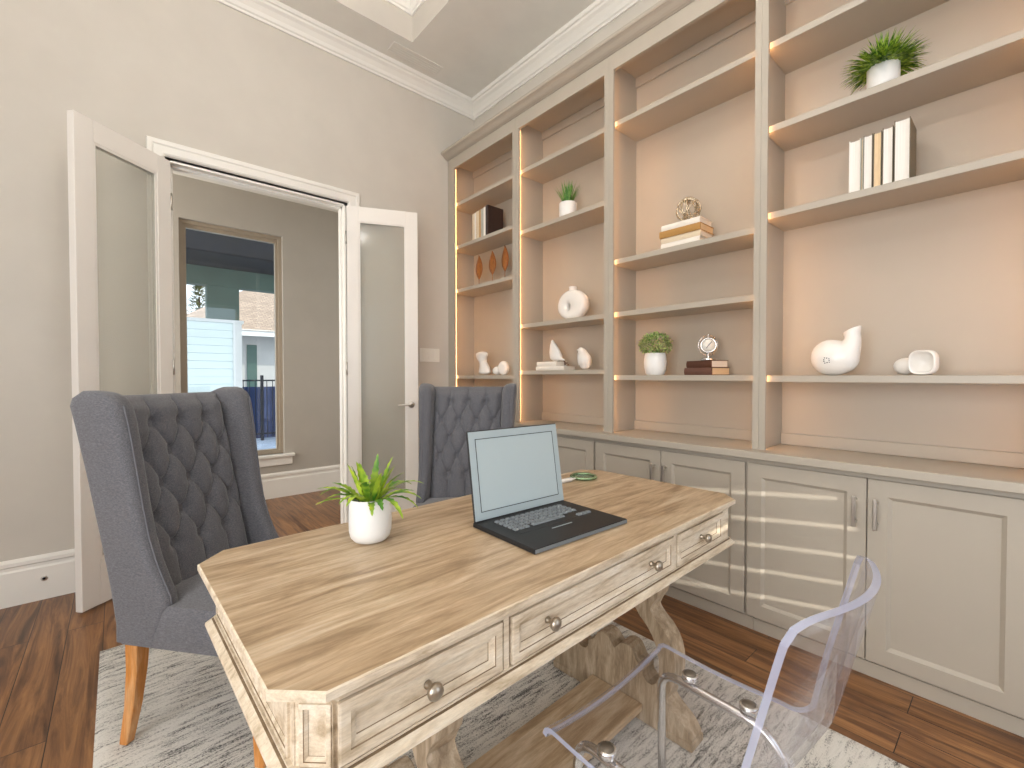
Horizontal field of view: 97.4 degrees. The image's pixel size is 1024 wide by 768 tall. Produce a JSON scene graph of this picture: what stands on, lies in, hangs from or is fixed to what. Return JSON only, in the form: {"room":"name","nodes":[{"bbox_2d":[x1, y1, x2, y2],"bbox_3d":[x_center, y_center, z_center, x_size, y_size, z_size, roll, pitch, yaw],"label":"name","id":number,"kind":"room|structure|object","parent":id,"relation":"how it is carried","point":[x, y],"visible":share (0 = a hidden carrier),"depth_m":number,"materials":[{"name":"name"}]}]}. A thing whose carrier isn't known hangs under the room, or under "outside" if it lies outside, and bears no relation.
{"room":"office","nodes":[
{"label":"office","id":0,"kind":"room"},
{"bbox_2d":[0,0,473,561],"bbox_3d":[-2.194,-0.947,2.772,4.980,4.200,0.115,-1,1,-41],"label":"wall","id":1,"kind":"structure","parent":0,"point":[210,76],"depth_m":2.68,"materials":[{"name":"paint"}]},
{"bbox_2d":[0,548,103,608],"bbox_3d":[-3.062,1.048,1.954,2.348,0.240,0.020,-1,1,-41],"label":"baseboard","id":2,"kind":"structure","parent":1,"relation":"attached to","point":[20,579],"depth_m":2.40,"materials":[{"name":"paint"}]},
{"bbox_2d":[67,110,174,612],"bbox_3d":[-2.139,-0.106,2.510,0.046,2.503,0.548,0,1,8],"label":"door","id":3,"kind":"structure","parent":1,"relation":"in","point":[84,134],"depth_m":2.30,"materials":[{"name":"paint"}]},
{"bbox_2d":[146,135,359,507],"bbox_3d":[-1.691,-0.171,3.134,1.303,2.634,0.024,-1,1,-41],"label":"trim","id":4,"kind":"structure","parent":1,"relation":"attached to","point":[163,148],"depth_m":2.94,"materials":[{"name":"paint"}]},
{"bbox_2d":[169,160,347,523],"bbox_3d":[-1.737,-0.120,3.187,1.095,2.530,0.115,-1,1,-41],"label":"trim","id":5,"kind":"structure","parent":1,"relation":"attached to","point":[175,166],"depth_m":3.49,"materials":[{"name":"paint"}]},
{"bbox_2d":[345,206,418,511],"bbox_3d":[-1.020,-0.126,3.554,0.548,2.503,0.096,0,1,-17],"label":"door","id":6,"kind":"structure","parent":1,"relation":"in","point":[355,216],"depth_m":3.57,"materials":[{"name":"paint"}]},
{"bbox_2d":[215,0,640,119],"bbox_3d":[-0.465,-2.506,0.771,4.780,0.125,5.135,-1,1,-41],"label":"trim","id":7,"kind":"structure","parent":1,"relation":"attached to","point":[273,13],"depth_m":3.43,"materials":[{"name":"paint"}]},
{"bbox_2d":[420,348,439,361],"bbox_3d":[-0.728,-0.255,3.987,0.200,0.120,0.011,-1,1,-41],"label":"light switch","id":8,"kind":"object","parent":1,"relation":"attached to","point":[426,354],"visible":1,"depth_m":3.98,"materials":[{"name":"white plastic"}]},
{"bbox_2d":[172,170,337,212],"bbox_3d":[-2.599,-1.832,3.323,3.720,0.050,1.270,-1,1,-41],"label":"ceiling","id":9,"kind":"structure","parent":0,"point":[173,172],"depth_m":4.24,"materials":[{"name":"paint"}]},
{"bbox_2d":[172,173,339,473],"bbox_3d":[-3.070,-0.966,3.876,3.720,4.200,0.160,-1,1,-41],"label":"wall","id":10,"kind":"structure","parent":0,"point":[308,234],"depth_m":4.58,"materials":[{"name":"paint"}]},
{"bbox_2d":[178,218,294,466],"bbox_3d":[-2.612,-0.325,4.232,1.010,2.264,0.165,-1,1,-41],"label":"window","id":11,"kind":"structure","parent":10,"relation":"in","point":[274,459],"depth_m":4.40,"materials":[{"name":"paint"}]},
{"bbox_2d":[261,464,339,499],"bbox_3d":[-3.009,1.011,3.843,3.520,0.247,0.020,-1,1,-41],"label":"baseboard","id":12,"kind":"structure","parent":10,"relation":"attached to","point":[294,482],"depth_m":4.58,"materials":[{"name":"paint"}]},
{"bbox_2d":[277,0,595,97],"bbox_3d":[-0.465,-2.594,0.769,4.780,0.050,5.135,-1,1,-41],"label":"ceiling","id":13,"kind":"structure","parent":0,"point":[474,42],"depth_m":3.34,"materials":[{"name":"paint"}]},
{"bbox_2d":[335,0,449,42],"bbox_3d":[-0.671,-2.732,1.078,3.060,0.315,3.755,-1,1,-41],"label":"trim","id":14,"kind":"structure","parent":13,"relation":"attached to","point":[383,13],"depth_m":3.30,"materials":[{"name":"paint"}]},
{"bbox_2d":[385,0,424,15],"bbox_3d":[-0.671,-2.829,1.076,2.980,0.119,3.675,-1,1,-41],"label":"trim","id":15,"kind":"structure","parent":14,"relation":"attached to","point":[410,7],"depth_m":3.36,"materials":[{"name":"paint"}]},
{"bbox_2d":[387,41,442,74],"bbox_3d":[-0.772,-2.616,3.622,0.440,0.006,0.120,-1,1,-41],"label":"ceiling vent","id":16,"kind":"object","parent":13,"relation":"in","point":[395,48],"visible":1,"depth_m":3.61,"materials":[{"name":"metal"}]},
{"bbox_2d":[0,489,1023,767],"bbox_3d":[-0.918,1.217,1.357,4.980,0.080,6.720,-1,1,-41],"label":"floor","id":17,"kind":"structure","parent":0,"point":[50,650],"depth_m":1.74,"materials":[{"name":"brown wood"}]},
{"bbox_2d":[93,621,908,767],"bbox_3d":[-0.119,1.169,1.468,1.872,0.010,2.935,-1,1,-41],"label":"area rug","id":18,"kind":"object","parent":17,"relation":"on","point":[191,716],"visible":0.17,"depth_m":1.53,"materials":[{"name":"grey fabric"}]},
{"bbox_2d":[70,387,278,767],"bbox_3d":[-1.022,0.589,1.650,0.680,1.143,0.588,0,1,10],"label":"chair","id":19,"kind":"object","parent":18,"relation":"on","point":[175,481],"visible":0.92,"depth_m":1.48,"materials":[{"name":"grey fabric"}]},
{"bbox_2d":[171,573,215,609],"bbox_3d":[-0.932,0.677,1.635,0.470,0.022,0.500,0,1,10],"label":"seat cushion","id":20,"kind":"object","parent":19,"relation":"on","point":[190,592],"depth_m":1.45,"materials":[{"name":"grey fabric"}]},
{"bbox_2d":[412,383,516,507],"bbox_3d":[-0.282,0.573,2.519,0.588,1.143,0.680,0,1,4],"label":"chair","id":21,"kind":"object","parent":18,"relation":"on","point":[446,414],"visible":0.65,"depth_m":2.68,"materials":[{"name":"grey fabric"}]},
{"bbox_2d":[415,497,455,506],"bbox_3d":[-0.288,0.663,2.429,0.500,0.022,0.470,0,1,4],"label":"seat cushion","id":22,"kind":"object","parent":21,"relation":"on","point":[420,501],"depth_m":2.54,"materials":[{"name":"grey fabric"}]},
{"bbox_2d":[197,470,735,767],"bbox_3d":[0.035,0.790,1.371,1.555,0.748,0.716,-1,1,-43],"label":"desk","id":23,"kind":"object","parent":18,"relation":"on","point":[333,650],"visible":0.95,"depth_m":0.97,"materials":[{"name":"brown wood"}]},
{"bbox_2d":[316,454,421,543],"bbox_3d":[-0.385,0.306,1.208,0.265,0.225,0.278,-1,1,-25],"label":"potted fern","id":24,"kind":"object","parent":23,"relation":"on","point":[370,509],"visible":1,"depth_m":1.17,"materials":[{"name":"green plant"}]},
{"bbox_2d":[348,493,391,543],"bbox_3d":[-0.380,0.360,1.206,0.111,0.117,0.111,-1,1,-41],"label":"pot","id":25,"kind":"object","parent":24,"relation":"on","point":[364,528],"depth_m":1.16,"materials":[{"name":"white ceramic"}]},
{"bbox_2d":[466,423,626,554],"bbox_3d":[0.102,0.278,1.337,0.374,0.275,0.307,-1,1,-40],"label":"laptop","id":26,"kind":"object","parent":23,"relation":"on","point":[515,472],"visible":1,"depth_m":1.37,"materials":[{"name":"black plastic"}]},
{"bbox_2d":[562,472,596,482],"bbox_3d":[0.274,0.397,1.904,0.204,0.019,0.118,-1,1,-41],"label":"magnifying glass","id":27,"kind":"object","parent":23,"relation":"on","point":[572,477],"visible":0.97,"depth_m":1.89,"materials":[{"name":"green"}]},
{"bbox_2d":[543,555,880,767],"bbox_3d":[0.408,0.742,0.915,0.464,0.856,0.528,-1,1,-41],"label":"acrylic chair","id":28,"kind":"object","parent":18,"relation":"on","point":[605,752],"visible":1,"depth_m":0.96,"materials":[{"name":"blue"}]},
{"bbox_2d":[557,434,604,473],"bbox_3d":[0.387,0.736,3.186,0.385,0.814,0.861,-1,1,-41],"label":"base cabinet","id":29,"kind":"object","parent":17,"relation":"on","point":[576,453],"visible":0.03,"depth_m":2.93,"materials":[{"name":"paint"}]},
{"bbox_2d":[596,440,755,629],"bbox_3d":[0.939,0.747,2.557,0.385,0.814,0.927,-1,1,-41],"label":"base cabinet","id":30,"kind":"object","parent":17,"relation":"on","point":[718,586],"visible":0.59,"depth_m":2.27,"materials":[{"name":"paint"}]},
{"bbox_2d":[746,460,1023,736],"bbox_3d":[1.543,0.758,1.868,0.385,0.814,0.962,-1,1,-41],"label":"base cabinet","id":31,"kind":"object","parent":17,"relation":"on","point":[945,619],"visible":0.99,"depth_m":1.71,"materials":[{"name":"paint"}]},
{"bbox_2d":[514,420,1023,493],"bbox_3d":[0.683,0.316,2.851,0.378,0.035,3.587,-1,1,-41],"label":"countertop","id":32,"kind":"structure","parent":31,"relation":"on","point":[988,477],"depth_m":1.95,"materials":[{"name":"paint"}]},
{"bbox_2d":[448,118,515,421],"bbox_3d":[-0.166,-0.869,3.857,0.298,2.300,0.921,-1,1,-41],"label":"bookcase","id":33,"kind":"object","parent":32,"relation":"on","point":[482,311],"visible":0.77,"depth_m":4.04,"materials":[{"name":"paint"}]},
{"bbox_2d":[472,214,474,239],"bbox_3d":[-0.285,-1.360,3.959,0.144,0.238,0.033,-1,1,-41],"label":"book","id":34,"kind":"object","parent":33,"relation":"on","point":[473,215],"visible":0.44,"depth_m":3.91,"materials":[{"name":"white paper"}]},
{"bbox_2d":[476,211,478,238],"bbox_3d":[-0.246,-1.362,3.915,0.144,0.244,0.041,-1,1,-41],"label":"book","id":35,"kind":"object","parent":33,"relation":"on","point":[477,212],"visible":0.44,"depth_m":3.86,"materials":[{"name":"beige paper"}]},
{"bbox_2d":[476,255,482,278],"bbox_3d":[-0.292,-0.995,3.984,0.040,0.288,0.102,-1,1,-41],"label":"leaf","id":36,"kind":"object","parent":33,"relation":"on","point":[479,267],"visible":0.77,"depth_m":3.97,"materials":[{"name":"brown wood"}]},
{"bbox_2d":[479,210,480,236],"bbox_3d":[-0.223,-1.363,3.889,0.144,0.246,0.027,-1,1,-41],"label":"book","id":37,"kind":"object","parent":33,"relation":"on","point":[479,210],"visible":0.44,"depth_m":3.84,"materials":[{"name":"beige paper"}]},
{"bbox_2d":[481,209,483,236],"bbox_3d":[-0.202,-1.363,3.865,0.144,0.248,0.035,-1,1,-41],"label":"book","id":38,"kind":"object","parent":33,"relation":"on","point":[482,222],"visible":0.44,"depth_m":3.81,"materials":[{"name":"white paper"}]},
{"bbox_2d":[476,352,490,374],"bbox_3d":[-0.252,-0.181,3.924,0.085,0.204,0.189,-1,1,-41],"label":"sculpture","id":39,"kind":"object","parent":33,"relation":"on","point":[484,369],"visible":1,"depth_m":3.88,"materials":[{"name":"white ceramic"}]},
{"bbox_2d":[483,207,485,234],"bbox_3d":[-0.179,-1.365,3.838,0.144,0.252,0.033,-1,1,-41],"label":"book","id":40,"kind":"object","parent":33,"relation":"on","point":[484,219],"visible":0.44,"depth_m":3.79,"materials":[{"name":"white paper"}]},
{"bbox_2d":[489,251,495,279],"bbox_3d":[-0.168,-0.993,3.843,0.040,0.288,0.102,-1,1,-41],"label":"leaf","id":41,"kind":"object","parent":33,"relation":"on","point":[492,262],"visible":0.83,"depth_m":3.83,"materials":[{"name":"brown wood"}]},
{"bbox_2d":[485,205,502,234],"bbox_3d":[-0.150,-1.367,3.817,0.169,0.258,0.035,-1,1,-41],"label":"book","id":42,"kind":"object","parent":33,"relation":"on","point":[493,215],"visible":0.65,"depth_m":3.79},
{"bbox_2d":[493,361,508,374],"bbox_3d":[-0.091,-0.131,3.740,0.068,0.116,0.223,-1,1,-31],"label":"disc sculpture","id":43,"kind":"object","parent":33,"relation":"on","point":[503,367],"visible":1,"depth_m":3.68,"materials":[{"name":"white ceramic"}]},
{"bbox_2d":[501,245,508,270],"bbox_3d":[-0.059,-0.997,3.718,0.040,0.300,0.094,-1,1,-41],"label":"leaf","id":44,"kind":"object","parent":33,"relation":"on","point":[505,257],"visible":0.76,"depth_m":3.71,"materials":[{"name":"brown wood"}]},
{"bbox_2d":[515,57,608,431],"bbox_3d":[0.422,-0.857,3.187,0.298,2.300,0.858,-1,1,-41],"label":"bookcase","id":45,"kind":"object","parent":32,"relation":"on","point":[563,137],"visible":0.82,"depth_m":3.35,"materials":[{"name":"paint"}]},
{"bbox_2d":[536,366,574,369],"bbox_3d":[0.316,-0.114,3.289,0.125,0.028,0.280,-1,1,-41],"label":"book","id":46,"kind":"object","parent":45,"relation":"on","point":[545,367],"visible":0.82,"depth_m":3.21,"materials":[{"name":"white paper"}]},
{"bbox_2d":[537,361,565,366],"bbox_3d":[0.293,-0.146,3.318,0.120,0.034,0.195,-1,1,-41],"label":"book","id":47,"kind":"object","parent":46,"relation":"on","point":[554,363],"visible":0.82,"depth_m":3.26,"materials":[{"name":"white paper"}]},
{"bbox_2d":[549,340,564,360],"bbox_3d":[0.331,-0.246,3.275,0.145,0.159,0.067,1,1,44],"label":"bird figurine","id":48,"kind":"object","parent":47,"relation":"on","point":[555,353],"visible":0.97,"depth_m":3.26,"materials":[{"name":"white ceramic"}]},
{"bbox_2d":[555,181,578,216],"bbox_3d":[0.393,-1.296,3.152,0.190,0.277,0.196,-1,1,-41],"label":"potted grass","id":49,"kind":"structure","parent":45,"relation":"on","point":[568,205],"depth_m":3.10,"materials":[{"name":"white"}]},
{"bbox_2d":[559,200,576,216],"bbox_3d":[0.392,-1.209,3.147,0.124,0.105,0.124,-1,1,-41],"label":"pot","id":50,"kind":"object","parent":49,"relation":"on","point":[566,206],"depth_m":3.09,"materials":[{"name":"white ceramic"}]},
{"bbox_2d":[558,286,589,318],"bbox_3d":[0.431,-0.565,3.152,0.083,0.231,0.256,-1,1,-41],"label":"ring vase","id":51,"kind":"object","parent":45,"relation":"on","point":[573,303],"visible":0.98,"depth_m":3.11,"materials":[{"name":"white ceramic"}]},
{"bbox_2d":[577,347,590,368],"bbox_3d":[0.487,-0.175,3.049,0.073,0.151,0.114,-1,1,-41],"label":"bird figurine","id":52,"kind":"object","parent":45,"relation":"on","point":[583,357],"visible":1,"depth_m":3.02,"materials":[{"name":"white ceramic"}]},
{"bbox_2d":[608,0,761,448],"bbox_3d":[0.992,-0.846,2.537,0.298,2.300,0.869,-1,1,-41],"label":"bookcase","id":53,"kind":"object","parent":32,"relation":"on","point":[685,95],"visible":0.7,"depth_m":2.62,"materials":[{"name":"paint"}]},
{"bbox_2d":[638,331,672,374],"bbox_3d":[0.849,-0.183,2.671,0.186,0.261,0.219,-1,1,-41],"label":"boxwood","id":54,"kind":"object","parent":53,"relation":"on","point":[655,363],"visible":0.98,"depth_m":2.62,"materials":[{"name":"white"}]},
{"bbox_2d":[661,235,705,248],"bbox_3d":[0.980,-0.779,2.534,0.145,0.036,0.227,-1,1,-41],"label":"book","id":55,"kind":"object","parent":53,"relation":"on","point":[691,239],"visible":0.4,"depth_m":2.47,"materials":[{"name":"white paper"}]},
{"bbox_2d":[661,229,711,243],"bbox_3d":[0.982,-0.813,2.531,0.145,0.030,0.230,-1,1,-41],"label":"book","id":56,"kind":"object","parent":55,"relation":"on","point":[700,232],"visible":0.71,"depth_m":2.47,"materials":[{"name":"white paper"}]},
{"bbox_2d":[659,222,713,238],"bbox_3d":[0.981,-0.848,2.534,0.162,0.038,0.240,-1,1,-41],"label":"book","id":57,"kind":"object","parent":56,"relation":"on","point":[699,225],"visible":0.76,"depth_m":2.47,"materials":[{"name":"beige paper"}]},
{"bbox_2d":[661,216,711,231],"bbox_3d":[0.981,-0.883,2.529,0.148,0.032,0.226,-1,1,-41],"label":"book","id":58,"kind":"object","parent":57,"relation":"on","point":[699,218],"visible":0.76,"depth_m":2.46,"materials":[{"name":"white paper"}]},
{"bbox_2d":[676,197,701,220],"bbox_3d":[0.984,-0.968,2.499,0.135,0.137,0.124,-1,1,-41],"label":"orb","id":59,"kind":"object","parent":58,"relation":"on","point":[687,200],"visible":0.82,"depth_m":2.47,"materials":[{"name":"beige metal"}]},
{"bbox_2d":[684,367,728,374],"bbox_3d":[1.078,-0.070,2.494,0.132,0.040,0.200,0,1,-21],"label":"book","id":60,"kind":"object","parent":53,"relation":"on","point":[712,370],"visible":0.89,"depth_m":2.42,"materials":[{"name":"paper"}]},
{"bbox_2d":[686,360,727,367],"bbox_3d":[1.079,-0.109,2.492,0.124,0.038,0.180,0,1,-21],"label":"book","id":61,"kind":"object","parent":60,"relation":"on","point":[707,363],"visible":0.96,"depth_m":2.43,"materials":[{"name":"brown paper"}]},
{"bbox_2d":[698,333,717,360],"bbox_3d":[1.065,-0.201,2.444,0.093,0.147,0.074,1,1,33],"label":"desk clock","id":62,"kind":"object","parent":61,"relation":"on","point":[708,345],"visible":0.92,"depth_m":2.43,"materials":[{"name":"silver metal"}]},
{"bbox_2d":[758,0,1023,468],"bbox_3d":[1.587,-0.835,1.859,0.298,2.300,0.932,-1,1,-41],"label":"bookcase","id":63,"kind":"object","parent":32,"relation":"on","point":[932,259],"visible":1,"depth_m":1.92,"materials":[{"name":"paint"}]},
{"bbox_2d":[810,325,861,374],"bbox_3d":[1.431,-0.145,1.991,0.133,0.213,0.190,-1,1,-41],"label":"sculptural vase","id":64,"kind":"object","parent":63,"relation":"on","point":[829,357],"visible":0.99,"depth_m":1.94,"materials":[{"name":"white ceramic"}]},
{"bbox_2d":[849,138,860,192],"bbox_3d":[1.493,-0.912,1.936,0.150,0.222,0.038,-1,1,-41],"label":"book","id":65,"kind":"object","parent":63,"relation":"on","point":[854,147],"visible":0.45,"depth_m":1.89,"materials":[{"name":"white paper"}]},
{"bbox_2d":[860,138,863,189],"bbox_3d":[1.512,-0.912,1.921,0.150,0.222,0.009,-1,1,-41],"label":"book","id":66,"kind":"object","parent":63,"relation":"on","point":[862,141],"visible":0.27,"depth_m":1.88,"materials":[{"name":"beige paper"}]},
{"bbox_2d":[863,133,873,188],"bbox_3d":[1.522,-0.914,1.902,0.150,0.226,0.030,-1,1,-41],"label":"book","id":67,"kind":"object","parent":63,"relation":"on","point":[868,144],"visible":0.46,"depth_m":1.86,"materials":[{"name":"white paper"}]},
{"bbox_2d":[873,130,882,186],"bbox_3d":[1.543,-0.913,1.879,0.150,0.226,0.026,-1,1,-41],"label":"book","id":68,"kind":"object","parent":63,"relation":"on","point":[878,138],"visible":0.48,"depth_m":1.83,"materials":[{"name":"beige paper"}]},
{"bbox_2d":[840,27,931,94],"bbox_3d":[1.521,-1.317,1.839,0.298,0.228,0.297,-1,1,-34],"label":"potted grass","id":69,"kind":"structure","parent":63,"relation":"on","point":[884,64],"depth_m":1.80,"materials":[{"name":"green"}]},
{"bbox_2d":[866,59,900,88],"bbox_3d":[1.522,-1.256,1.843,0.108,0.106,0.108,-1,1,-41],"label":"pot","id":70,"kind":"object","parent":69,"relation":"on","point":[877,73],"depth_m":1.81,"materials":[{"name":"white ceramic"}]},
{"bbox_2d":[882,125,893,184],"bbox_3d":[1.564,-0.916,1.855,0.150,0.232,0.033,-1,1,-41],"label":"book","id":71,"kind":"object","parent":63,"relation":"on","point":[888,134],"visible":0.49,"depth_m":1.81,"materials":[{"name":"white paper"}]},
{"bbox_2d":[893,358,911,374],"bbox_3d":[1.616,-0.072,1.845,0.071,0.071,0.079,-1,1,-41],"label":"pebble","id":72,"kind":"object","parent":63,"relation":"on","point":[900,366],"visible":0.61,"depth_m":1.83,"materials":[{"name":"white stone"}]},
{"bbox_2d":[894,116,916,181],"bbox_3d":[1.593,-0.922,1.821,0.150,0.246,0.048,-1,1,-41],"label":"book","id":73,"kind":"object","parent":63,"relation":"on","point":[905,131],"visible":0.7,"depth_m":1.78,"materials":[{"name":"white paper"}]},
{"bbox_2d":[908,350,939,374],"bbox_3d":[1.610,-0.084,1.753,0.070,0.098,0.087,-1,1,-27],"label":"bowl","id":74,"kind":"object","parent":63,"relation":"on","point":[920,362],"visible":0.99,"depth_m":1.75,"materials":[{"name":"white ceramic"}]},
{"bbox_2d":[474,0,659,128],"bbox_3d":[1.404,-0.944,2.370,0.100,4.200,5.235,-1,1,-41],"label":"wall","id":75,"kind":"structure","parent":0,"point":[636,10],"depth_m":3.36,"materials":[{"name":"paint"}]},
{"bbox_2d":[441,0,694,160],"bbox_3d":[0.683,-2.030,2.812,0.371,0.058,3.588,-1,1,-41],"label":"crown molding","id":76,"kind":"structure","parent":75,"relation":"attached to","point":[662,10],"depth_m":2.88,"materials":[{"name":"paint"}]},
{"bbox_2d":[644,353,666,374],"bbox_3d":[0.850,-0.118,2.669,0.130,0.130,0.130,-1,1,-41],"label":"pot","id":77,"kind":"object","parent":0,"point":[654,363],"depth_m":2.62,"materials":[{"name":"white ceramic"}]},
{"label":"outside","id":78,"kind":"structure","parent":0,"visible":0},
{"bbox_2d":[256,437,275,449],"bbox_3d":[-13.347,1.038,18.269,28.000,0.100,34.960,-1,1,-41],"label":"ground","id":79,"kind":"structure","parent":78,"point":[268,442],"depth_m":8.70,"materials":[{"name":"concrete"}]},
{"bbox_2d":[187,285,204,313],"bbox_3d":[-13.725,-1.875,19.921,1.486,5.667,1.548,0,1,16],"label":"conifer","id":80,"kind":"object","parent":79,"relation":"on","point":[197,302],"visible":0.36,"depth_m":19.61,"materials":[{"name":"green plant"}]},
{"bbox_2d":[186,229,273,392],"bbox_3d":[-4.540,-0.879,7.510,5.700,4.100,1.500,-1,1,-41],"label":"house exterior","id":81,"kind":"structure","parent":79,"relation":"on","point":[225,265],"depth_m":7.50,"materials":[{"name":"white"}]},
{"bbox_2d":[187,291,274,386],"bbox_3d":[-7.378,-1.179,16.124,8.600,4.400,6.800,-1,1,-41],"label":"house","id":82,"kind":"structure","parent":79,"relation":"on","point":[256,309],"depth_m":12.53,"materials":[{"name":"paint"}]},
{"bbox_2d":[242,386,275,437],"bbox_3d":[-4.900,0.571,9.813,1.800,1.120,0.118,-1,1,-41],"label":"screen","id":83,"kind":"object","parent":79,"relation":"on","point":[267,394],"visible":0.08,"depth_m":9.54,"materials":[{"name":"blue fabric"}]},
{"bbox_2d":[242,375,275,439],"bbox_3d":[-4.586,0.475,9.555,2.305,1.320,0.060,-1,1,-41],"label":"iron fence","id":84,"kind":"object","parent":79,"relation":"on","point":[261,380],"visible":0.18,"depth_m":9.11,"materials":[{"name":"black metal"}]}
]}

